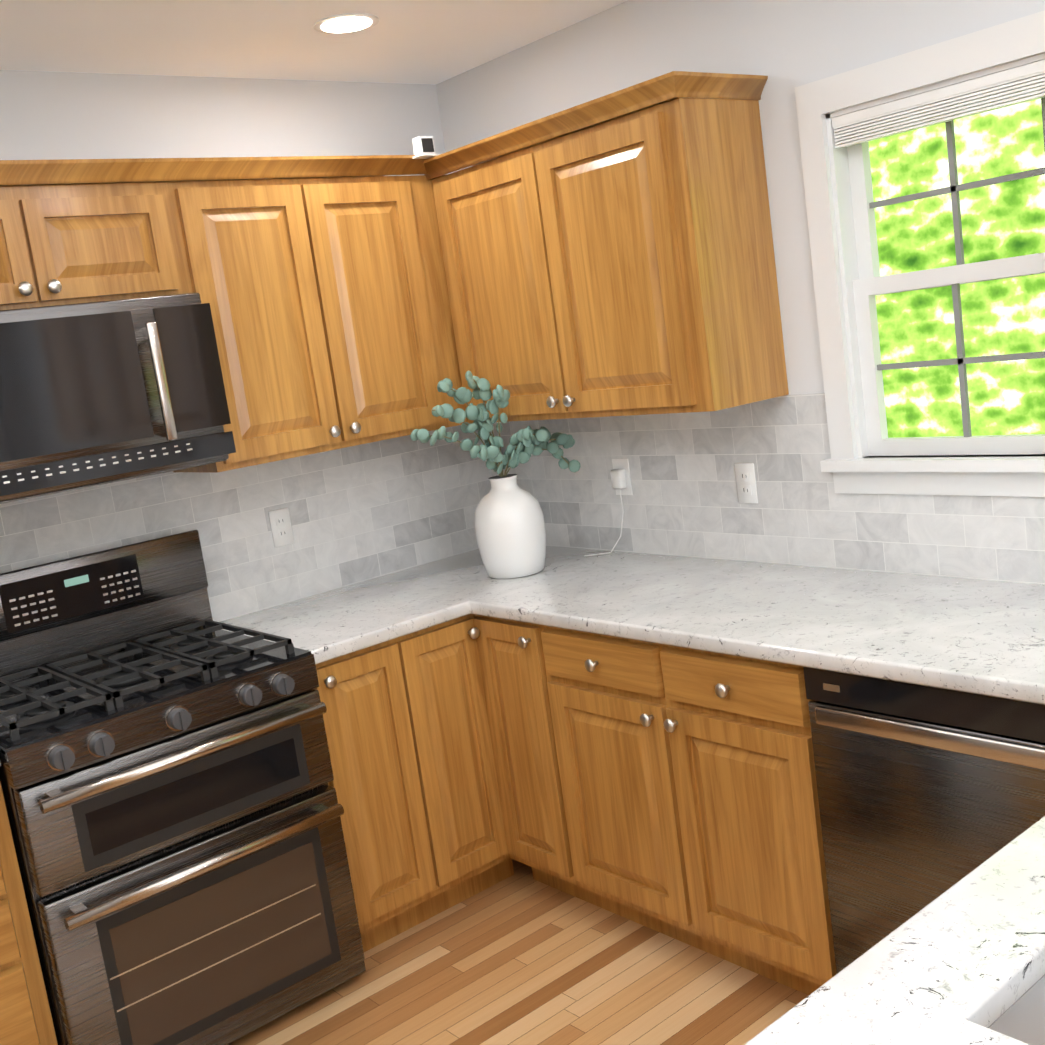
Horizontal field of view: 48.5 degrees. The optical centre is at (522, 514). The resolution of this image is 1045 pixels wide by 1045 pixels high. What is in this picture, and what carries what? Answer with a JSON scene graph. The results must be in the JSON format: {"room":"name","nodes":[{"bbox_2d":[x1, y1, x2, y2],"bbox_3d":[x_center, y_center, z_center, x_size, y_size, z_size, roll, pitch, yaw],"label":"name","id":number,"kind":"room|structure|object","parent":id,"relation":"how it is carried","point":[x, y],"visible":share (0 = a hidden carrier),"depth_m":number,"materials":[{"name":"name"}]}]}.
{"room":"kitchen","nodes":[
{"label":"kitchen","id":0,"kind":"room"},
{"bbox_2d":[0,70,447,472],"bbox_3d":[-1.474,0.111,3.128,3.420,2.520,0.100,-15,11,-38],"label":"wall","id":1,"kind":"structure","parent":0,"point":[44,115],"depth_m":3.45,"materials":[{"name":"white paint"}]},
{"bbox_2d":[0,175,67,309],"bbox_3d":[-1.436,-0.624,2.852,0.437,0.297,0.324,-15,11,-38],"label":"upper cabinet","id":2,"kind":"object","parent":1,"relation":"attached to","point":[31,273],"depth_m":2.84,"materials":[{"name":"brown wood"}]},
{"bbox_2d":[44,175,195,303],"bbox_3d":[-1.181,-0.693,3.062,0.438,0.297,0.324,-15,11,-38],"label":"upper cabinet","id":3,"kind":"object","parent":1,"relation":"attached to","point":[118,237],"depth_m":2.98,"materials":[{"name":"brown wood"}]},
{"bbox_2d":[0,293,235,503],"bbox_3d":[-1.206,-0.290,2.968,0.789,0.449,0.440,-15,11,-38],"label":"microwave","id":4,"kind":"object","parent":3,"relation":"attached to","point":[99,393],"visible":1,"depth_m":2.88,"materials":[{"name":"black metal"}]},
{"bbox_2d":[0,423,491,621],"bbox_3d":[-1.069,0.118,3.394,2.490,0.514,0.008,-15,11,-38],"label":"tile backsplash","id":5,"kind":"structure","parent":1,"relation":"attached to","point":[364,512],"depth_m":3.66,"materials":[{"name":"grey tile"}]},
{"bbox_2d":[269,507,293,546],"bbox_3d":[-0.755,0.041,3.640,0.070,0.115,0.007,-15,11,-38],"label":"electrical outlet","id":6,"kind":"object","parent":5,"relation":"attached to","point":[281,527],"visible":1,"depth_m":3.64,"materials":[{"name":"white plastic"}]},
{"bbox_2d":[173,171,367,472],"bbox_3d":[-0.808,-0.547,3.377,0.459,0.780,0.324,-15,11,-38],"label":"upper cabinet","id":7,"kind":"object","parent":1,"relation":"attached to","point":[263,251],"depth_m":3.26,"materials":[{"name":"brown wood"}]},
{"bbox_2d":[328,167,431,442],"bbox_3d":[-0.562,-0.613,3.578,0.437,0.780,0.324,-15,11,-38],"label":"upper cabinet","id":8,"kind":"object","parent":1,"relation":"attached to","point":[367,222],"depth_m":3.48,"materials":[{"name":"brown wood"}]},
{"bbox_2d":[0,0,626,84],"bbox_3d":[0.457,-1.063,0.395,3.670,0.080,6.700,-15,11,-38],"label":"ceiling","id":9,"kind":"structure","parent":0,"point":[434,42],"depth_m":3.15,"materials":[{"name":"white paint"}]},
{"bbox_2d":[313,13,378,33],"bbox_3d":[-0.471,-1.309,3.099,0.175,0.006,0.175,-6,9,12],"label":"recessed light","id":10,"kind":"object","parent":9,"relation":"in","point":[346,23],"visible":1,"depth_m":3.05,"materials":[{"name":"white plastic"}]},
{"bbox_2d":[227,859,808,1044],"bbox_3d":[0.812,1.467,0.788,3.670,0.050,6.700,-15,11,-38],"label":"floor","id":11,"kind":"structure","parent":0,"point":[521,956],"depth_m":2.97,"materials":[{"name":"brown wood"}]},
{"bbox_2d":[0,783,57,1044],"bbox_3d":[-1.492,1.026,2.667,0.556,0.874,0.617,-15,11,-38],"label":"base cabinet","id":12,"kind":"object","parent":11,"relation":"on","point":[25,1014],"depth_m":2.58,"materials":[{"name":"brown wood"}]},
{"bbox_2d":[0,530,365,1044],"bbox_3d":[-0.968,0.725,3.003,0.759,1.218,0.746,-15,11,-38],"label":"range","id":13,"kind":"object","parent":11,"relation":"on","point":[175,810],"visible":1,"depth_m":2.81,"materials":[{"name":"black metal"}]},
{"bbox_2d":[314,644,423,951],"bbox_3d":[-0.566,0.778,3.426,0.340,0.874,0.617,-15,11,-38],"label":"base cabinet","id":14,"kind":"object","parent":11,"relation":"on","point":[367,782],"depth_m":3.16,"materials":[{"name":"brown wood"}]},
{"bbox_2d":[221,582,471,663],"bbox_3d":[-0.562,0.315,3.394,0.500,0.039,0.647,-15,11,-38],"label":"countertop","id":15,"kind":"structure","parent":14,"relation":"on","point":[335,623],"depth_m":3.33,"materials":[{"name":"stone"}]},
{"bbox_2d":[380,614,507,920],"bbox_3d":[-0.378,0.733,3.547,0.333,0.874,0.668,-15,11,-38],"label":"base cabinet","id":16,"kind":"object","parent":11,"relation":"on","point":[432,675],"depth_m":3.32,"materials":[{"name":"brown wood"}]},
{"bbox_2d":[472,614,591,903],"bbox_3d":[0.240,0.658,3.472,0.656,0.874,0.372,-15,11,-38],"label":"base cabinet","id":17,"kind":"object","parent":11,"relation":"on","point":[520,679],"depth_m":3.28,"materials":[{"name":"brown wood"}]},
{"bbox_2d":[552,627,663,933],"bbox_3d":[0.473,0.664,3.220,0.617,0.874,0.567,-15,11,-38],"label":"base cabinet","id":18,"kind":"object","parent":11,"relation":"on","point":[596,690],"depth_m":3.04,"materials":[{"name":"brown wood"}]},
{"bbox_2d":[362,546,1044,704],"bbox_3d":[0.796,0.237,2.665,0.647,0.039,3.497,-15,11,-38],"label":"countertop","id":19,"kind":"structure","parent":18,"relation":"on","point":[974,636],"depth_m":2.75,"materials":[{"name":"stone"}]},
{"bbox_2d":[410,370,580,578],"bbox_3d":[-0.062,-0.128,3.542,0.639,0.643,0.266,-15,11,-38],"label":"vase","id":20,"kind":"object","parent":19,"relation":"on","point":[509,524],"visible":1,"depth_m":3.51,"materials":[{"name":"white ceramic"}]},
{"bbox_2d":[628,639,836,994],"bbox_3d":[0.730,0.676,2.911,0.617,0.874,0.495,-15,11,-38],"label":"base cabinet","id":21,"kind":"object","parent":11,"relation":"on","point":[668,790],"depth_m":2.71,"materials":[{"name":"brown wood"}]},
{"bbox_2d":[803,667,1044,973],"bbox_3d":[1.069,0.698,2.472,0.620,0.872,0.608,-15,11,-38],"label":"dishwasher","id":22,"kind":"object","parent":11,"relation":"on","point":[927,795],"visible":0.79,"depth_m":2.32,"materials":[{"name":"grey metal"}]},
{"bbox_2d":[436,0,1044,457],"bbox_3d":[1.988,-0.153,1.700,0.100,2.520,6.700,-15,11,-38],"label":"wall","id":23,"kind":"structure","parent":0,"point":[786,46],"depth_m":3.04,"materials":[{"name":"white paint"}]},
{"bbox_2d":[440,147,547,421],"bbox_3d":[0.059,-0.686,3.536,0.324,0.765,0.566,-15,11,-38],"label":"upper cabinet","id":24,"kind":"object","parent":23,"relation":"attached to","point":[484,220],"depth_m":3.45,"materials":[{"name":"brown wood"}]},
{"bbox_2d":[508,91,788,419],"bbox_3d":[0.350,-0.672,3.185,0.324,0.765,0.594,-15,11,-38],"label":"upper cabinet","id":25,"kind":"object","parent":23,"relation":"attached to","point":[610,255],"depth_m":3.01,"materials":[{"name":"brown wood"}]},
{"bbox_2d":[489,393,1044,584],"bbox_3d":[0.928,-0.074,2.933,0.007,0.483,3.255,-15,11,-38],"label":"tile backsplash","id":26,"kind":"structure","parent":23,"relation":"attached to","point":[684,501],"depth_m":3.25,"materials":[{"name":"grey tile"}]},
{"bbox_2d":[584,459,632,555],"bbox_3d":[0.264,-0.019,3.674,0.101,0.299,0.153,-15,11,-38],"label":"outlet","id":27,"kind":"object","parent":26,"relation":"attached to","point":[620,478],"visible":0.96,"depth_m":3.64,"materials":[{"name":"white plastic"}]},
{"bbox_2d":[734,463,757,503],"bbox_3d":[0.631,-0.087,3.277,0.007,0.115,0.070,-15,11,-38],"label":"electrical outlet","id":28,"kind":"object","parent":26,"relation":"attached to","point":[746,482],"visible":1,"depth_m":3.27,"materials":[{"name":"white plastic"}]},
{"bbox_2d":[795,10,1044,496],"bbox_3d":[1.080,-0.555,2.641,0.145,1.030,0.960,-15,11,-38],"label":"window","id":29,"kind":"structure","parent":23,"relation":"in","point":[851,129],"depth_m":2.81,"materials":[{"name":"white wood"}]},
{"bbox_2d":[744,816,1044,1044],"bbox_3d":[0.917,0.568,1.129,1.173,0.254,0.960,-15,11,-38],"label":"countertop","id":30,"kind":"structure","parent":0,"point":[962,962],"depth_m":1.24,"materials":[{"name":"stone"}]},
{"label":"outside","id":31,"kind":"structure","parent":0,"visible":0},
{"bbox_2d":[868,98,1044,437],"bbox_3d":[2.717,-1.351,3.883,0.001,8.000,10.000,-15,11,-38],"label":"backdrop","id":32,"kind":"structure","parent":31,"point":[1002,221],"depth_m":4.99,"materials":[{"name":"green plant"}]}
]}

